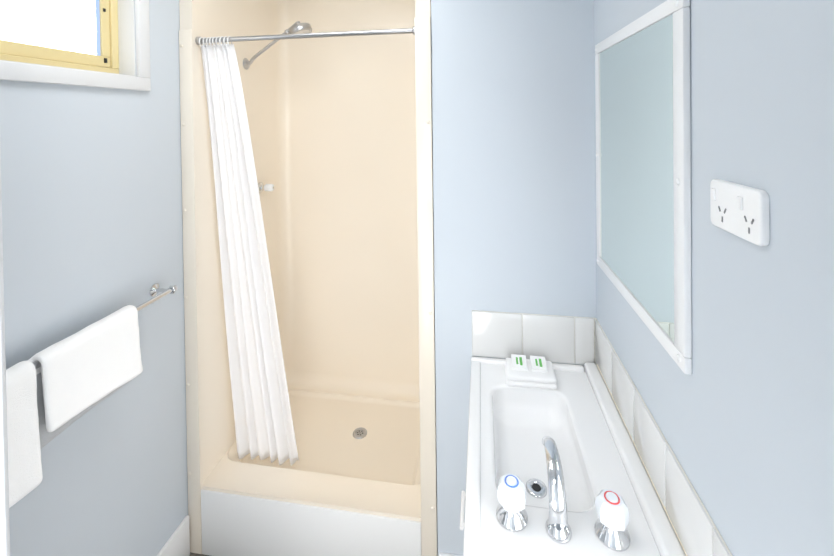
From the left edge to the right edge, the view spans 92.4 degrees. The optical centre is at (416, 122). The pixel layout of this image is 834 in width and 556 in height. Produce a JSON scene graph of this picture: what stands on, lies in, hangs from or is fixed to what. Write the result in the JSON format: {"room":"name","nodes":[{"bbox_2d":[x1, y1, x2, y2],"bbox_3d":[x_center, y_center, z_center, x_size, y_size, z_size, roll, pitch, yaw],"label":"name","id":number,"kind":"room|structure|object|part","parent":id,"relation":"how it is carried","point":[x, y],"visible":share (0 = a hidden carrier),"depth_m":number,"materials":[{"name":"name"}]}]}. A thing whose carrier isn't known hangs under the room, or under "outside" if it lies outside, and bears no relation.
{"room":"bathroom","nodes":[
{"label":"bathroom","id":0,"kind":"room"},
{"bbox_2d":[0,0,187,555],"bbox_3d":[-1.004,0.454,1.176,0.100,2.420,2.460,-1,1,9],"label":"wall","id":1,"kind":"structure","parent":0,"point":[91,191],"depth_m":1.21,"materials":[{"name":"blue paint"}]},
{"bbox_2d":[0,151,9,555],"bbox_3d":[-0.797,0.656,0.293,0.475,2.006,0.562,-1,1,9],"label":"door frame","id":2,"kind":"structure","parent":1,"relation":"attached to","point":[4,521],"depth_m":0.51,"materials":[{"name":"grey paint"}]},
{"bbox_2d":[0,0,150,90],"bbox_3d":[-1.014,-0.356,1.107,0.114,0.506,0.549,-1,1,9],"label":"window","id":3,"kind":"structure","parent":1,"relation":"in","point":[71,25],"depth_m":1.19,"materials":[{"name":"white glass"}]},
{"bbox_3d":[-1.052,-0.356,1.113,0.038,0.418,0.461,-1,1,9],"label":"aluminum window frame","id":4,"kind":"part","parent":3,"relation":"part of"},
{"bbox_2d":[6,284,176,507],"bbox_3d":[-0.929,0.712,0.961,0.108,0.306,0.906,-1,1,9],"label":"towel rail","id":5,"kind":"object","parent":1,"relation":"attached to","point":[53,391],"visible":0.98,"depth_m":1.00,"materials":[{"name":"white fabric"}]},
{"bbox_2d":[157,515,189,555],"bbox_3d":[-0.994,1.591,0.800,0.014,0.155,1.486,-1,1,9],"label":"baseboard","id":6,"kind":"structure","parent":1,"relation":"attached to","point":[177,543],"depth_m":1.48,"materials":[{"name":"white"}]},
{"bbox_2d":[190,552,208,555],"bbox_3d":[-0.201,1.685,1.064,1.695,0.060,2.460,-1,1,9],"label":"floor","id":7,"kind":"structure","parent":0,"point":[193,554],"depth_m":1.53,"materials":[{"name":"plastic"}]},
{"bbox_2d":[179,0,437,555],"bbox_3d":[-0.359,0.457,1.827,0.963,2.378,0.768,-1,1,9],"label":"shower stall","id":8,"kind":"object","parent":7,"relation":"on","point":[307,209],"visible":1,"depth_m":1.73,"materials":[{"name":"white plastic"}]},
{"bbox_2d":[201,44,298,465],"bbox_3d":[-0.664,0.557,1.606,0.304,1.715,0.180,-1,1,9],"label":"curtain","id":9,"kind":"object","parent":8,"relation":"hanging from","point":[244,389],"depth_m":1.62,"materials":[{"name":"white fabric"}]},
{"bbox_2d":[258,182,273,192],"bbox_3d":[-0.737,0.320,1.962,0.070,0.052,0.052,-1,1,9],"label":"tap","id":10,"kind":"object","parent":8,"relation":"on","point":[263,187],"depth_m":1.95,"materials":[{"name":"silver metal"}]},
{"bbox_3d":[-0.637,-0.353,1.833,0.323,0.212,0.101,-1,1,9],"label":"arm and rose","id":11,"kind":"part","parent":8,"relation":"part of","materials":[{"name":"silver metal"}]},
{"bbox_3d":[-0.423,-0.320,1.478,0.856,0.032,0.032,-1,1,9],"label":"curtain rod","id":12,"kind":"part","parent":8,"relation":"part of","materials":[{"name":"silver metal"}]},
{"bbox_2d":[460,354,685,555],"bbox_3d":[0.325,1.175,1.011,0.426,0.948,0.663,-1,1,9],"label":"sink","id":13,"kind":"object","parent":7,"relation":"on","point":[555,466],"visible":1,"depth_m":0.95,"materials":[{"name":"white ceramic"}]},
{"bbox_2d":[496,473,527,531],"bbox_3d":[0.196,0.775,0.825,0.064,0.076,0.064,-1,1,9],"label":"tap","id":14,"kind":"object","parent":13,"relation":"on","point":[511,509],"depth_m":0.81,"materials":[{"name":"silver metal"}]},
{"bbox_2d":[526,479,546,497],"bbox_3d":[0.294,0.900,0.985,0.052,0.006,0.052,-1,1,9],"label":"drain","id":15,"kind":"object","parent":13,"relation":"in","point":[535,488],"depth_m":0.98,"materials":[{"name":"silver metal"}]},
{"bbox_2d":[594,489,629,551],"bbox_3d":[0.384,0.773,0.787,0.064,0.076,0.064,-1,1,9],"label":"tap","id":16,"kind":"object","parent":13,"relation":"on","point":[611,514],"depth_m":0.77,"materials":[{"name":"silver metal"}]},
{"bbox_2d":[431,0,595,555],"bbox_3d":[0.379,0.430,1.715,0.528,2.420,0.760,-1,1,9],"label":"wall","id":17,"kind":"structure","parent":0,"point":[513,108],"depth_m":1.34,"materials":[{"name":"blue paint"}]},
{"bbox_2d":[439,552,461,555],"bbox_3d":[0.132,1.570,1.377,0.114,0.155,0.014,-1,1,9],"label":"baseboard","id":18,"kind":"structure","parent":17,"relation":"attached to","point":[443,554],"depth_m":1.38,"materials":[{"name":"white"}]},
{"bbox_2d":[472,310,732,555],"bbox_3d":[0.306,0.721,0.837,0.401,0.154,1.004,-1,1,9],"label":"tiles","id":19,"kind":"structure","parent":17,"relation":"attached to","point":[568,339],"depth_m":1.09,"materials":[{"name":"white tile"}]},
{"bbox_2d":[542,436,571,543],"bbox_3d":[0.290,0.757,0.857,0.050,0.108,0.175,-1,1,9],"label":"faucet","id":20,"kind":"object","parent":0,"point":[556,520],"depth_m":0.80,"materials":[{"name":"silver metal"}]},
{"bbox_2d":[594,0,833,555],"bbox_3d":[0.571,0.437,0.924,0.100,2.420,2.460,-1,1,9],"label":"wall","id":21,"kind":"structure","parent":0,"point":[743,414],"depth_m":0.54,"materials":[{"name":"blue paint"}]},
{"bbox_2d":[595,0,691,374],"bbox_3d":[0.515,0.103,0.970,0.017,0.677,0.544,-1,1,9],"label":"mirror","id":22,"kind":"object","parent":21,"relation":"attached to","point":[643,151],"visible":1,"depth_m":0.85,"materials":[{"name":"white mirror"}]},
{"bbox_2d":[710,179,769,245],"bbox_3d":[0.453,0.124,0.570,0.013,0.072,0.116,-1,1,9],"label":"power outlet","id":23,"kind":"object","parent":21,"relation":"attached to","point":[739,210],"visible":1,"depth_m":0.55,"materials":[{"name":"white plastic"}]}
]}

